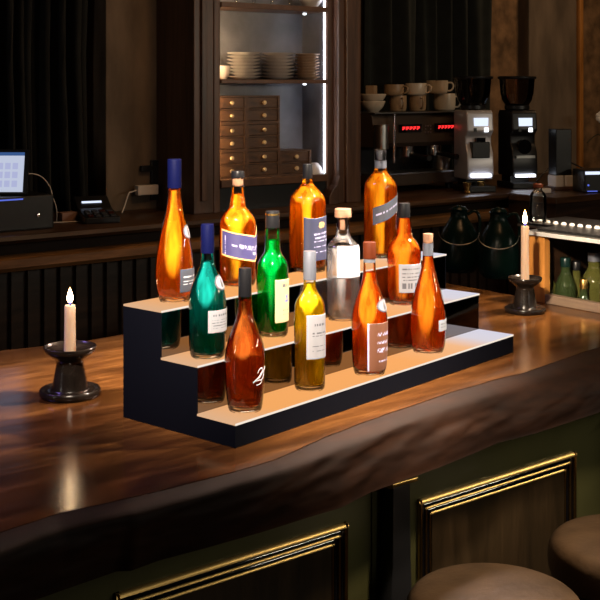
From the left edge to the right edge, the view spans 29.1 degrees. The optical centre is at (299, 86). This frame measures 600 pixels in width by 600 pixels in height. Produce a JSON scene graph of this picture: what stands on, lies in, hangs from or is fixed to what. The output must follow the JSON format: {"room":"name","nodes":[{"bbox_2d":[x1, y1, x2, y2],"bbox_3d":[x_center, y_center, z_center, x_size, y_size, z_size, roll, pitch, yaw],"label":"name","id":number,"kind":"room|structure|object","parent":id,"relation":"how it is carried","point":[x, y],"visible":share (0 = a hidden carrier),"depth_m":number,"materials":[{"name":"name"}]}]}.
{"room":"bar","nodes":[
{"label":"bar","id":0,"kind":"room"},
{"bbox_2d":[361,0,363,110],"bbox_3d":[-0.524,0.200,5.397,11.100,3.200,0.100,0,0,-38],"label":"wall","id":1,"kind":"structure","parent":0,"point":[362,1],"depth_m":6.01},
{"bbox_2d":[0,0,87,211],"bbox_3d":[-1.140,-0.378,4.456,0.729,1.745,0.142,0,0,-38],"label":"curtain","id":2,"kind":"object","parent":1,"relation":"hanging from","point":[43,94],"visible":0.84,"depth_m":4.54,"materials":[{"name":"black fabric"}]},
{"bbox_2d":[86,0,155,211],"bbox_3d":[-0.788,-0.450,4.854,0.293,1.900,0.420,0,0,-38],"label":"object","id":3,"kind":"structure","parent":1,"relation":"attached to","point":[121,34],"depth_m":4.66,"materials":[{"name":"brown paint"}]},
{"bbox_2d":[140,160,157,199],"bbox_3d":[-0.605,0.381,4.718,0.107,0.164,0.020,0,0,-38],"label":"socket plate","id":4,"kind":"object","parent":1,"relation":"attached to","point":[152,168],"visible":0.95,"depth_m":4.72,"materials":[{"name":"black plastic"}]},
{"bbox_2d":[135,184,157,195],"bbox_3d":[-0.621,0.416,4.680,0.096,0.040,0.030,0,0,-38],"label":"charger","id":5,"kind":"object","parent":4,"relation":"attached to","point":[150,189],"visible":1,"depth_m":4.66,"materials":[{"name":"beige plastic"}]},
{"bbox_2d":[156,0,360,213],"bbox_3d":[-0.288,-0.400,5.052,0.855,1.800,0.734,0,0,-38],"label":"upper cabinet","id":6,"kind":"object","parent":1,"relation":"attached to","point":[322,115],"visible":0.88,"depth_m":4.84,"materials":[{"name":"brown wood"}]},
{"bbox_2d":[220,66,230,78],"bbox_3d":[-0.315,-0.059,4.720,0.072,0.055,0.072,0,0,-38],"label":"cup","id":7,"kind":"object","parent":6,"relation":"on","point":[224,70],"visible":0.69,"depth_m":4.69,"materials":[{"name":"grey"}]},
{"bbox_2d":[228,76,260,78],"bbox_3d":[-0.230,-0.038,4.746,0.141,0.014,0.141,0,0,-38],"label":"plate","id":8,"kind":"object","parent":6,"relation":"on","point":[233,77],"visible":0.88,"depth_m":4.70,"materials":[{"name":"grey"}]},
{"bbox_2d":[230,72,260,75],"bbox_3d":[-0.227,-0.052,4.747,0.141,0.014,0.141,0,0,-38],"label":"plate","id":9,"kind":"object","parent":8,"relation":"on","point":[236,73],"visible":0.91,"depth_m":4.70,"materials":[{"name":"grey"}]},
{"bbox_2d":[230,69,260,72],"bbox_3d":[-0.229,-0.066,4.748,0.141,0.014,0.142,0,0,-38],"label":"plate","id":10,"kind":"object","parent":9,"relation":"on","point":[232,70],"visible":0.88,"depth_m":4.70,"materials":[{"name":"grey"}]},
{"bbox_2d":[230,66,259,68],"bbox_3d":[-0.233,-0.080,4.747,0.141,0.014,0.141,0,0,-38],"label":"plate","id":11,"kind":"object","parent":10,"relation":"on","point":[232,67],"visible":0.88,"depth_m":4.70,"materials":[{"name":"grey"}]},
{"bbox_2d":[227,62,258,65],"bbox_3d":[-0.233,-0.093,4.746,0.141,0.014,0.141,0,0,-38],"label":"plate","id":12,"kind":"object","parent":11,"relation":"on","point":[230,63],"visible":0.98,"depth_m":4.70,"materials":[{"name":"grey"}]},
{"bbox_2d":[227,59,260,61],"bbox_3d":[-0.231,-0.107,4.744,0.141,0.014,0.141,0,0,-38],"label":"plate","id":13,"kind":"object","parent":12,"relation":"on","point":[232,60],"visible":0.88,"depth_m":4.70,"materials":[{"name":"grey"}]},
{"bbox_2d":[227,55,259,58],"bbox_3d":[-0.232,-0.121,4.751,0.141,0.014,0.141,0,0,-38],"label":"plate","id":14,"kind":"object","parent":13,"relation":"on","point":[236,56],"visible":0.94,"depth_m":4.70,"materials":[{"name":"grey"}]},
{"bbox_2d":[227,52,259,55],"bbox_3d":[-0.231,-0.135,4.745,0.141,0.014,0.142,0,0,-38],"label":"plate","id":15,"kind":"object","parent":14,"relation":"on","point":[231,53],"visible":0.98,"depth_m":4.70,"materials":[{"name":"grey"}]},
{"bbox_2d":[220,1,327,13],"bbox_3d":[-0.150,-0.330,4.834,0.552,0.022,0.177,0,0,-38],"label":"shelf","id":16,"kind":"object","parent":6,"relation":"attached to","point":[226,7],"depth_m":4.83,"materials":[{"name":"brown wood"}]},
{"bbox_2d":[220,79,327,83],"bbox_3d":[-0.150,-0.023,4.834,0.552,0.016,0.177,0,0,-38],"label":"shelf","id":17,"kind":"object","parent":6,"relation":"attached to","point":[222,81],"depth_m":4.80,"materials":[{"name":"brown wood"}]},
{"bbox_2d":[220,173,327,187],"bbox_3d":[-0.150,0.387,4.834,0.552,0.030,0.177,0,0,-38],"label":"shelf","id":18,"kind":"object","parent":6,"relation":"attached to","point":[284,181],"depth_m":4.79,"materials":[{"name":"brown wood"}]},
{"bbox_2d":[311,162,322,173],"bbox_3d":[0.059,0.348,4.973,0.084,0.045,0.084,0,0,-38],"label":"bowl","id":19,"kind":"object","parent":18,"relation":"on","point":[316,168],"visible":0.76,"depth_m":4.94,"materials":[{"name":"grey"}]},
{"bbox_2d":[261,76,293,79],"bbox_3d":[-0.096,-0.038,4.860,0.139,0.014,0.139,0,0,-38],"label":"plate","id":20,"kind":"object","parent":6,"relation":"on","point":[266,77],"visible":0.92,"depth_m":4.82,"materials":[{"name":"grey"}]},
{"bbox_2d":[262,73,293,75],"bbox_3d":[-0.094,-0.052,4.857,0.139,0.014,0.139,0,0,-38],"label":"plate","id":21,"kind":"object","parent":20,"relation":"on","point":[267,74],"visible":0.93,"depth_m":4.81,"materials":[{"name":"grey"}]},
{"bbox_2d":[263,69,293,72],"bbox_3d":[-0.089,-0.066,4.856,0.139,0.014,0.139,0,0,-38],"label":"plate","id":22,"kind":"object","parent":21,"relation":"on","point":[266,70],"visible":1,"depth_m":4.81,"materials":[{"name":"grey"}]},
{"bbox_2d":[262,66,294,68],"bbox_3d":[-0.091,-0.080,4.857,0.139,0.014,0.139,0,0,-38],"label":"plate","id":23,"kind":"object","parent":22,"relation":"on","point":[267,67],"visible":0.9,"depth_m":4.81,"materials":[{"name":"grey"}]},
{"bbox_2d":[261,63,293,65],"bbox_3d":[-0.095,-0.094,4.853,0.139,0.014,0.139,0,0,-38],"label":"plate","id":24,"kind":"object","parent":23,"relation":"on","point":[267,64],"visible":0.94,"depth_m":4.81,"materials":[{"name":"grey"}]},
{"bbox_2d":[261,59,291,62],"bbox_3d":[-0.097,-0.108,4.858,0.139,0.014,0.139,0,0,-38],"label":"plate","id":25,"kind":"object","parent":24,"relation":"on","point":[264,60],"visible":0.98,"depth_m":4.81,"materials":[{"name":"grey"}]},
{"bbox_2d":[260,56,292,58],"bbox_3d":[-0.097,-0.122,4.856,0.139,0.014,0.139,0,0,-38],"label":"plate","id":26,"kind":"object","parent":25,"relation":"on","point":[265,57],"visible":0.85,"depth_m":4.81,"materials":[{"name":"grey"}]},
{"bbox_2d":[262,53,293,55],"bbox_3d":[-0.093,-0.136,4.857,0.139,0.014,0.139,0,0,-38],"label":"plate","id":27,"kind":"object","parent":26,"relation":"on","point":[267,54],"visible":0.95,"depth_m":4.82,"materials":[{"name":"grey"}]},
{"bbox_2d":[295,76,319,79],"bbox_3d":[0.033,-0.038,4.954,0.108,0.014,0.108,0,0,-38],"label":"plate","id":28,"kind":"object","parent":6,"relation":"on","point":[298,77],"visible":1,"depth_m":4.92,"materials":[{"name":"beige"}]},
{"bbox_2d":[295,74,317,75],"bbox_3d":[0.029,-0.051,4.952,0.108,0.014,0.108,0,0,-38],"label":"plate","id":29,"kind":"object","parent":28,"relation":"on","point":[295,74],"visible":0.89,"depth_m":4.92,"materials":[{"name":"beige"}]},
{"bbox_2d":[295,71,318,73],"bbox_3d":[0.032,-0.063,4.957,0.108,0.014,0.108,0,0,-38],"label":"plate","id":30,"kind":"object","parent":29,"relation":"on","point":[300,72],"visible":0.98,"depth_m":4.92,"materials":[{"name":"beige"}]},
{"bbox_2d":[294,68,318,70],"bbox_3d":[0.028,-0.075,4.956,0.108,0.014,0.108,0,0,-38],"label":"plate","id":31,"kind":"object","parent":30,"relation":"on","point":[299,69],"visible":0.98,"depth_m":4.92,"materials":[{"name":"beige"}]},
{"bbox_2d":[295,65,319,67],"bbox_3d":[0.031,-0.087,4.955,0.108,0.014,0.108,0,0,-38],"label":"plate","id":32,"kind":"object","parent":31,"relation":"on","point":[299,66],"visible":0.96,"depth_m":4.92,"materials":[{"name":"beige"}]},
{"bbox_2d":[295,62,319,64],"bbox_3d":[0.031,-0.099,4.959,0.108,0.014,0.108,0,0,-38],"label":"plate","id":33,"kind":"object","parent":32,"relation":"on","point":[299,63],"visible":0.86,"depth_m":4.92,"materials":[{"name":"beige"}]},
{"bbox_2d":[294,59,318,61],"bbox_3d":[0.028,-0.112,4.955,0.108,0.014,0.108,0,0,-38],"label":"plate","id":34,"kind":"object","parent":33,"relation":"on","point":[298,60],"visible":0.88,"depth_m":4.92,"materials":[{"name":"beige"}]},
{"bbox_2d":[295,56,317,58],"bbox_3d":[0.028,-0.124,4.959,0.108,0.014,0.108,0,0,-38],"label":"plate","id":35,"kind":"object","parent":34,"relation":"on","point":[297,57],"visible":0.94,"depth_m":4.92,"materials":[{"name":"beige"}]},
{"bbox_2d":[296,53,319,55],"bbox_3d":[0.033,-0.136,4.956,0.108,0.014,0.108,0,0,-38],"label":"plate","id":36,"kind":"object","parent":35,"relation":"on","point":[299,54],"visible":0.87,"depth_m":4.92,"materials":[{"name":"beige"}]},
{"bbox_2d":[299,0,322,6],"bbox_3d":[0.047,-0.371,4.970,0.119,0.060,0.119,0,0,-38],"label":"bowl","id":37,"kind":"object","parent":6,"relation":"on","point":[315,3],"visible":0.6,"depth_m":4.94,"materials":[{"name":"grey"}]},
{"bbox_2d":[363,0,491,168],"bbox_3d":[0.692,-0.378,6.177,0.871,1.745,0.142,0,0,-38],"label":"curtain","id":38,"kind":"object","parent":1,"relation":"hanging from","point":[406,41],"visible":0.47,"depth_m":6.14,"materials":[{"name":"grey fabric"}]},
{"bbox_2d":[490,0,517,174],"bbox_3d":[1.182,0.200,6.664,0.395,3.200,0.040,0,0,-38],"label":"trim","id":39,"kind":"structure","parent":1,"relation":"attached to","point":[504,28],"depth_m":6.61,"materials":[{"name":"wood"}]},
{"bbox_2d":[518,0,575,172],"bbox_3d":[1.451,0.200,6.827,0.436,3.200,0.120,0,0,-38],"label":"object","id":40,"kind":"structure","parent":1,"relation":"attached to","point":[546,28],"depth_m":6.75,"materials":[{"name":"brown paint"}]},
{"bbox_2d":[576,0,582,167],"bbox_3d":[1.643,0.200,6.968,0.041,3.200,0.140,0,0,-38],"label":"trim","id":41,"kind":"structure","parent":1,"relation":"attached to","point":[579,3],"depth_m":6.91,"materials":[{"name":"orange wood"}]},
{"bbox_2d":[583,0,599,167],"bbox_3d":[2.752,0.200,7.901,2.856,3.200,0.060,0,0,-38],"label":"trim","id":42,"kind":"structure","parent":1,"relation":"attached to","point":[591,8],"depth_m":7.10,"materials":[{"name":"wood"}]},
{"bbox_3d":[1.686,1.850,2.619,11.100,0.100,7.200,0,0,-39],"label":"floor","id":43,"kind":"structure","parent":0,"visible":0},
{"bbox_2d":[0,171,599,350],"bbox_3d":[0.530,1.090,5.442,7.606,1.420,1.138,0,0,-38],"label":"countertop","id":44,"kind":"structure","parent":43,"relation":"on","point":[106,267],"depth_m":4.23,"materials":[{"name":"brown wood"}]},
{"bbox_2d":[0,149,29,194],"bbox_3d":[-1.044,0.301,4.084,0.183,0.162,0.110,0,0,0],"label":"tablet","id":45,"kind":"object","parent":44,"relation":"on","point":[14,163],"visible":1,"depth_m":4.05,"materials":[{"name":"black plastic"}]},
{"bbox_2d":[29,173,56,221],"bbox_3d":[-0.929,0.404,4.199,0.036,0.187,0.150,0,0,36],"label":"cable","id":46,"kind":"object","parent":44,"relation":"on","point":[29,173],"visible":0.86,"depth_m":4.21,"materials":[{"name":"beige plastic"}]},
{"bbox_2d":[55,211,77,221],"bbox_3d":[-0.867,0.482,4.301,0.075,0.034,0.050,0,0,-44],"label":"box","id":47,"kind":"object","parent":44,"relation":"on","point":[66,215],"visible":0.98,"depth_m":4.28,"materials":[{"name":"brown"}]},
{"bbox_2d":[73,195,119,223],"bbox_3d":[-0.763,0.457,4.321,0.130,0.085,0.205,0,0,-24],"label":"card terminal","id":48,"kind":"object","parent":44,"relation":"on","point":[90,209],"visible":0.99,"depth_m":4.31,"materials":[{"name":"black plastic"}]},
{"bbox_2d":[220,150,246,178],"bbox_3d":[-0.313,0.315,4.722,0.155,0.112,0.139,0,0,-38],"label":"drawer box","id":49,"kind":"object","parent":44,"relation":"on","point":[230,161],"visible":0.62,"depth_m":4.68,"materials":[{"name":"brown wood"}]},
{"bbox_2d":[220,123,246,150],"bbox_3d":[-0.313,0.203,4.722,0.155,0.112,0.139,0,0,-38],"label":"drawer box","id":50,"kind":"object","parent":49,"relation":"on","point":[233,136],"visible":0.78,"depth_m":4.69,"materials":[{"name":"brown wood"}]},
{"bbox_2d":[220,95,246,122],"bbox_3d":[-0.313,0.091,4.722,0.155,0.112,0.139,0,0,-38],"label":"drawer box","id":51,"kind":"object","parent":50,"relation":"on","point":[233,108],"visible":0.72,"depth_m":4.69,"materials":[{"name":"brown wood"}]},
{"bbox_2d":[247,149,279,177],"bbox_3d":[-0.185,0.315,4.824,0.170,0.112,0.139,0,0,-38],"label":"drawer box","id":52,"kind":"object","parent":44,"relation":"on","point":[266,162],"visible":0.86,"depth_m":4.78,"materials":[{"name":"brown wood"}]},
{"bbox_2d":[247,122,279,149],"bbox_3d":[-0.185,0.203,4.824,0.170,0.112,0.139,0,0,-38],"label":"drawer box","id":53,"kind":"object","parent":52,"relation":"on","point":[263,135],"visible":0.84,"depth_m":4.78,"materials":[{"name":"brown wood"}]},
{"bbox_2d":[238,95,279,122],"bbox_3d":[-0.185,0.091,4.824,0.170,0.112,0.139,0,0,-38],"label":"drawer box","id":54,"kind":"object","parent":53,"relation":"on","point":[260,108],"visible":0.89,"depth_m":4.78,"materials":[{"name":"brown wood"}]},
{"bbox_2d":[0,171,572,244],"bbox_3d":[0.439,0.515,5.552,7.600,0.030,0.853,0,0,-38],"label":"countertop","id":55,"kind":"structure","parent":44,"relation":"on","point":[436,194],"depth_m":4.57,"materials":[{"name":"brown wood"}]},
{"bbox_2d":[280,148,310,175],"bbox_3d":[-0.052,0.319,4.930,0.169,0.104,0.139,0,0,-38],"label":"drawer box","id":56,"kind":"object","parent":44,"relation":"on","point":[292,160],"visible":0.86,"depth_m":4.88,"materials":[{"name":"brown wood"}]},
{"bbox_2d":[361,110,458,187],"bbox_3d":[0.532,0.310,5.619,0.597,0.380,0.378,0,0,-38],"label":"espresso machine","id":57,"kind":"object","parent":44,"relation":"on","point":[411,140],"visible":0.84,"depth_m":5.58,"materials":[{"name":"brown metal"}]},
{"bbox_2d":[361,101,384,111],"bbox_3d":[0.350,0.093,5.543,0.119,0.053,0.119,0,0,-38],"label":"bowl","id":58,"kind":"object","parent":57,"relation":"on","point":[369,106],"visible":0.93,"depth_m":5.50,"materials":[{"name":"beige"}]},
{"bbox_2d":[361,94,385,100],"bbox_3d":[0.350,0.057,5.543,0.129,0.048,0.129,0,0,-38],"label":"bowl","id":59,"kind":"object","parent":58,"relation":"on","point":[365,97],"visible":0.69,"depth_m":5.50,"materials":[{"name":"beige"}]},
{"bbox_2d":[366,85,376,93],"bbox_3d":[0.343,0.033,5.537,0.045,0.080,0.045,0,0,23],"label":"cup","id":60,"kind":"object","parent":59,"relation":"on","point":[370,89],"visible":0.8,"depth_m":5.52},
{"bbox_2d":[374,124,388,149],"bbox_3d":[0.380,0.234,5.401,0.070,0.115,0.070,0,0,-38],"label":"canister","id":61,"kind":"object","parent":57,"relation":"on","point":[381,131],"depth_m":5.37,"materials":[{"name":"silver metal"}]},
{"bbox_2d":[389,96,406,111],"bbox_3d":[0.482,0.081,5.614,0.097,0.078,0.083,0,0,35],"label":"cup","id":62,"kind":"object","parent":57,"relation":"on","point":[396,103],"visible":0.97,"depth_m":5.58,"materials":[{"name":"ceramic"}]},
{"bbox_2d":[384,84,407,95],"bbox_3d":[0.463,0.014,5.602,0.111,0.053,0.097,0,0,-6],"label":"cup","id":63,"kind":"object","parent":62,"relation":"on","point":[389,89],"visible":0.97,"depth_m":5.56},
{"bbox_2d":[361,110,454,113],"bbox_3d":[0.495,0.123,5.673,0.567,0.006,0.247,0,0,-38],"label":"tray","id":64,"kind":"object","parent":57,"relation":"on","point":[426,111],"depth_m":5.63,"materials":[{"name":"black metal"}]},
{"bbox_2d":[361,171,457,186],"bbox_3d":[0.497,0.444,5.663,0.597,0.052,0.265,0,0,-38],"label":"drip tray","id":65,"kind":"object","parent":57,"relation":"on","point":[402,178],"depth_m":5.57,"materials":[{"name":"brown metal"}]},
{"bbox_2d":[409,95,425,110],"bbox_3d":[0.586,0.080,5.696,0.098,0.079,0.084,0,0,35],"label":"cup","id":66,"kind":"object","parent":57,"relation":"on","point":[416,102],"visible":0.98,"depth_m":5.66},
{"bbox_2d":[405,83,431,94],"bbox_3d":[0.575,0.010,5.687,0.108,0.059,0.124,0,0,-23],"label":"cup","id":67,"kind":"object","parent":66,"relation":"on","point":[413,88],"visible":0.96,"depth_m":5.65,"materials":[{"name":"beige"}]},
{"bbox_2d":[433,152,450,169],"bbox_3d":[0.707,0.367,5.732,0.097,0.085,0.083,0,0,-4],"label":"milk pitcher","id":68,"kind":"object","parent":57,"relation":"on","point":[439,162],"visible":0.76,"depth_m":5.70,"materials":[{"name":"silver metal"}]},
{"bbox_2d":[433,93,460,110],"bbox_3d":[0.741,0.076,5.879,0.126,0.086,0.112,0,0,-38],"label":"cup","id":69,"kind":"object","parent":57,"relation":"on","point":[441,101],"visible":0.91,"depth_m":5.83,"materials":[{"name":"beige"}]},
{"bbox_2d":[426,80,453,92],"bbox_3d":[0.698,0.000,5.845,0.125,0.066,0.112,0,0,-38],"label":"cup","id":70,"kind":"object","parent":69,"relation":"on","point":[438,86],"visible":0.92,"depth_m":5.79,"materials":[{"name":"beige"}]},
{"bbox_2d":[463,182,470,192],"bbox_3d":[0.786,0.474,5.436,0.042,0.050,0.042,0,0,-38],"label":"brass cup","id":71,"kind":"object","parent":44,"relation":"on","point":[466,185],"visible":1,"depth_m":5.42,"materials":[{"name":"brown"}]},
{"bbox_2d":[453,76,495,192],"bbox_3d":[0.836,0.223,5.564,0.192,0.552,0.206,0,0,-14],"label":"coffee grinder","id":72,"kind":"object","parent":44,"relation":"on","point":[473,124],"visible":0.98,"depth_m":5.49,"materials":[{"name":"grey metal"}]},
{"bbox_2d":[477,181,484,185],"bbox_3d":[0.861,0.474,5.496,0.042,0.050,0.042,0,0,-38],"label":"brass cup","id":73,"kind":"object","parent":72,"relation":"on","point":[479,183],"visible":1,"depth_m":5.48,"materials":[{"name":"brown"}]},
{"bbox_2d":[471,174,491,176],"bbox_3d":[0.858,0.420,5.477,0.100,0.013,0.020,0,0,-14],"label":"work light","id":74,"kind":"object","parent":72,"relation":"attached to","point":[472,175],"depth_m":5.47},
{"bbox_2d":[497,76,538,188],"bbox_3d":[1.086,0.223,5.762,0.192,0.553,0.206,0,0,-14],"label":"coffee grinder","id":75,"kind":"object","parent":44,"relation":"on","point":[517,124],"visible":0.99,"depth_m":5.70,"materials":[{"name":"black plastic"}]},
{"bbox_2d":[515,174,535,176],"bbox_3d":[1.108,0.435,5.676,0.100,0.014,0.020,0,0,-14],"label":"work light","id":76,"kind":"object","parent":75,"relation":"on","point":[516,175],"depth_m":5.67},
{"bbox_2d":[535,162,582,182],"bbox_3d":[1.313,0.421,5.817,0.419,0.098,0.057,0,0,-36],"label":"cable","id":77,"kind":"object","parent":75,"relation":"attached to","point":[572,162],"visible":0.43,"depth_m":5.74,"materials":[{"name":"black plastic"}]},
{"bbox_2d":[539,188,550,192],"bbox_3d":[1.156,0.488,5.448,0.050,0.022,0.030,0,0,-21],"label":"plug","id":78,"kind":"object","parent":44,"relation":"on","point":[546,190],"visible":0.72,"depth_m":5.44,"materials":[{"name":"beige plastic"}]},
{"bbox_2d":[508,190,599,203],"bbox_3d":[2.418,0.515,6.398,3.450,0.030,0.284,0,0,-38],"label":"countertop","id":79,"kind":"structure","parent":44,"relation":"on","point":[556,196],"depth_m":5.35,"materials":[{"name":"brown wood"}]},
{"bbox_2d":[545,129,572,189],"bbox_3d":[1.268,0.352,5.635,0.110,0.295,0.100,0,0,-16],"label":"tower","id":80,"kind":"object","parent":44,"relation":"on","point":[560,177],"visible":0.95,"depth_m":5.60,"materials":[{"name":"plastic"}]},
{"bbox_2d":[573,168,599,192],"bbox_3d":[1.401,0.446,5.521,0.150,0.108,0.143,0,0,-10],"label":"box","id":81,"kind":"object","parent":44,"relation":"on","point":[586,180],"visible":1,"depth_m":5.45,"materials":[{"name":"black plastic"}]},
{"bbox_2d":[587,111,599,142],"bbox_3d":[1.757,0.318,6.636,0.346,0.362,0.116,0,0,-38],"label":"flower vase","id":82,"kind":"object","parent":44,"relation":"on","point":[598,113],"visible":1,"depth_m":6.59,"materials":[{"name":"ceramic"}]},
{"bbox_2d":[37,412,599,599],"bbox_3d":[0.356,1.308,3.207,3.850,0.984,0.863,0,0,-38],"label":"bar counter","id":83,"kind":"object","parent":43,"relation":"on","point":[504,502],"depth_m":2.58,"materials":[{"name":"green wood"}]},
{"bbox_2d":[0,283,599,599],"bbox_3d":[0.345,0.757,3.261,4.000,0.115,1.529,0,0,-38],"label":"live edge slab","id":84,"kind":"structure","parent":83,"relation":"on","point":[89,491],"depth_m":2.27,"materials":[{"name":"brown wood"}]},
{"bbox_2d":[39,340,100,402],"bbox_3d":[-0.522,0.644,2.621,0.138,0.113,0.138,0,0,-38],"label":"candle holder","id":85,"kind":"object","parent":84,"relation":"on","point":[70,384],"visible":0.94,"depth_m":2.59,"materials":[{"name":"ceramic"}]},
{"bbox_2d":[64,288,75,351],"bbox_3d":[-0.522,0.526,2.621,0.027,0.145,0.027,0,0,-38],"label":"candle","id":86,"kind":"object","parent":85,"relation":"on","point":[69,309],"visible":0.99,"depth_m":2.61,"materials":[{"name":"beige wax"}]},
{"bbox_2d":[123,251,513,447],"bbox_3d":[0.094,0.580,2.746,0.328,0.240,1.062,0,0,40],"label":"stand","id":87,"kind":"object","parent":84,"relation":"on","point":[164,386],"visible":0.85,"depth_m":2.45,"materials":[{"name":"black"}]},
{"bbox_2d":[155,159,193,302],"bbox_3d":[-0.270,0.307,2.488,0.084,0.305,0.083,0,0,14],"label":"bottle","id":88,"kind":"object","parent":87,"relation":"on","point":[174,266],"visible":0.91,"depth_m":2.46,"materials":[{"name":"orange glass"}]},
{"bbox_2d":[189,223,226,359],"bbox_3d":[-0.190,0.419,2.381,0.078,0.274,0.079,0,0,-38],"label":"bottle","id":89,"kind":"object","parent":87,"relation":"on","point":[207,297],"visible":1,"depth_m":2.36,"materials":[{"name":"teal glass"}]},
{"bbox_2d":[219,171,256,286],"bbox_3d":[-0.145,0.328,2.689,0.087,0.264,0.087,0,0,-38],"label":"bottle","id":90,"kind":"object","parent":87,"relation":"on","point":[237,225],"visible":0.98,"depth_m":2.66,"materials":[{"name":"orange glass"}]},
{"bbox_2d":[225,267,264,412],"bbox_3d":[-0.111,0.509,2.335,0.083,0.286,0.083,0,0,-20],"label":"bottle","id":91,"kind":"object","parent":87,"relation":"on","point":[244,351],"visible":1,"depth_m":2.31,"materials":[{"name":"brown glass"}]},
{"bbox_2d":[256,210,288,337],"bbox_3d":[-0.061,0.417,2.587,0.072,0.279,0.073,0,0,-31],"label":"bottle","id":92,"kind":"object","parent":87,"relation":"on","point":[272,275],"visible":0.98,"depth_m":2.56,"materials":[{"name":"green glass"}]},
{"bbox_2d":[289,164,325,272],"bbox_3d":[0.019,0.326,2.893,0.082,0.267,0.081,0,0,39],"label":"bottle","id":93,"kind":"object","parent":87,"relation":"on","point":[307,204],"visible":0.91,"depth_m":2.87,"materials":[{"name":"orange glass"}]},
{"bbox_2d":[294,250,325,391],"bbox_3d":[0.021,0.503,2.498,0.068,0.298,0.067,0,0,29],"label":"bottle","id":94,"kind":"object","parent":87,"relation":"on","point":[309,311],"visible":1,"depth_m":2.48,"materials":[{"name":"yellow glass"}]},
{"bbox_2d":[326,208,359,321],"bbox_3d":[0.103,0.424,2.765,0.080,0.265,0.081,0,0,-38],"label":"bottle","id":95,"kind":"object","parent":87,"relation":"on","point":[342,261],"visible":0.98,"depth_m":2.73,"materials":[{"name":"clear glass"}]},
{"bbox_2d":[351,241,387,375],"bbox_3d":[0.159,0.503,2.634,0.082,0.299,0.083,0,0,-38],"label":"bottle","id":96,"kind":"object","parent":87,"relation":"on","point":[369,324],"visible":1,"depth_m":2.61,"materials":[{"name":"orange glass"}]},
{"bbox_2d":[364,149,397,258],"bbox_3d":[0.218,0.315,3.127,0.081,0.291,0.081,0,0,38],"label":"bottle","id":97,"kind":"object","parent":87,"relation":"on","point":[380,188],"visible":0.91,"depth_m":3.10,"materials":[{"name":"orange glass"}]},
{"bbox_2d":[387,202,420,305],"bbox_3d":[0.267,0.427,2.967,0.088,0.258,0.089,0,0,7],"label":"bottle","id":98,"kind":"object","parent":87,"relation":"on","point":[403,252],"visible":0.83,"depth_m":2.94,"materials":[{"name":"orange glass"}]},
{"bbox_2d":[410,233,445,353],"bbox_3d":[0.316,0.507,2.852,0.089,0.290,0.090,0,0,-38],"label":"bottle","id":99,"kind":"object","parent":87,"relation":"on","point":[428,316],"visible":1,"depth_m":2.83,"materials":[{"name":"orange glass"}]},
{"bbox_2d":[438,205,481,272],"bbox_3d":[0.608,0.575,4.393,0.164,0.251,0.160,0,0,8],"label":"glass jug","id":100,"kind":"object","parent":84,"relation":"on","point":[459,240],"visible":0.91,"depth_m":4.34,"materials":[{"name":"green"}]},
{"bbox_2d":[477,207,520,279],"bbox_3d":[0.734,0.571,4.254,0.159,0.258,0.155,0,0,9],"label":"glass jug","id":101,"kind":"object","parent":84,"relation":"on","point":[498,257],"visible":0.98,"depth_m":4.20,"materials":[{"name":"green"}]},
{"bbox_2d":[504,274,545,315],"bbox_3d":[0.700,0.646,3.593,0.128,0.109,0.128,0,0,-38],"label":"candle holder","id":102,"kind":"object","parent":84,"relation":"on","point":[524,304],"visible":0.98,"depth_m":3.56,"materials":[{"name":"ceramic"}]},
{"bbox_2d":[521,211,528,279],"bbox_3d":[0.700,0.492,3.593,0.026,0.221,0.026,0,0,-38],"label":"candle","id":103,"kind":"object","parent":102,"relation":"on","point":[524,229],"visible":0.96,"depth_m":3.58,"materials":[{"name":"beige wax"}]},
{"bbox_2d":[517,216,599,312],"bbox_3d":[0.986,0.662,3.800,0.416,0.415,0.581,0,0,-38],"label":"shelf","id":104,"kind":"object","parent":84,"relation":"on","point":[572,237],"visible":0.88,"depth_m":3.77,"materials":[{"name":"orange wood"}]},
{"bbox_2d":[529,183,546,222],"bbox_3d":[0.800,0.389,3.884,0.058,0.130,0.058,0,0,-38],"label":"glass bottle","id":105,"kind":"object","parent":104,"relation":"on","point":[535,185],"visible":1,"depth_m":3.90,"materials":[{"name":"brown"}]},
{"bbox_2d":[550,281,555,293],"bbox_3d":[0.824,0.717,3.831,0.072,0.266,0.072,0,0,-38],"label":"bottle","id":106,"kind":"object","parent":104,"relation":"in","point":[552,285],"visible":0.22,"depth_m":3.80,"materials":[{"name":"green glass"}]},
{"bbox_2d":[555,257,576,297],"bbox_3d":[0.872,0.705,3.795,0.072,0.289,0.072,0,0,-38],"label":"bottle","id":107,"kind":"object","parent":104,"relation":"on","point":[565,285],"visible":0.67,"depth_m":3.78,"materials":[{"name":"green glass"}]},
{"bbox_2d":[571,260,580,297],"bbox_3d":[0.917,0.714,3.836,0.068,0.272,0.068,0,0,-38],"label":"bottle","id":108,"kind":"object","parent":104,"relation":"on","point":[575,264],"visible":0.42,"depth_m":3.82,"materials":[{"name":"green glass"}]},
{"bbox_2d":[579,278,588,299],"bbox_3d":[0.910,0.733,3.707,0.054,0.233,0.054,0,0,-38],"label":"bottle","id":109,"kind":"object","parent":104,"relation":"in","point":[583,283],"visible":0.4,"depth_m":3.70,"materials":[{"name":"green glass"}]},
{"bbox_2d":[582,251,599,301],"bbox_3d":[0.959,0.694,3.767,0.086,0.311,0.086,0,0,-38],"label":"bottle","id":110,"kind":"object","parent":104,"relation":"on","point":[592,274],"visible":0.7,"depth_m":3.74,"materials":[{"name":"green glass"}]},
{"bbox_2d":[407,563,579,599],"bbox_3d":[0.398,1.413,2.360,0.366,0.777,0.366,0,0,-38],"label":"bar stool","id":111,"kind":"object","parent":43,"relation":"on","point":[468,581],"visible":1,"depth_m":2.38,"materials":[{"name":"brown leather"}]},
{"bbox_2d":[547,514,599,599],"bbox_3d":[0.758,1.413,2.646,0.374,0.777,0.374,0,0,-38],"label":"bar stool","id":112,"kind":"object","parent":43,"relation":"on","point":[573,553],"visible":0.92,"depth_m":2.58,"materials":[{"name":"brown leather"}]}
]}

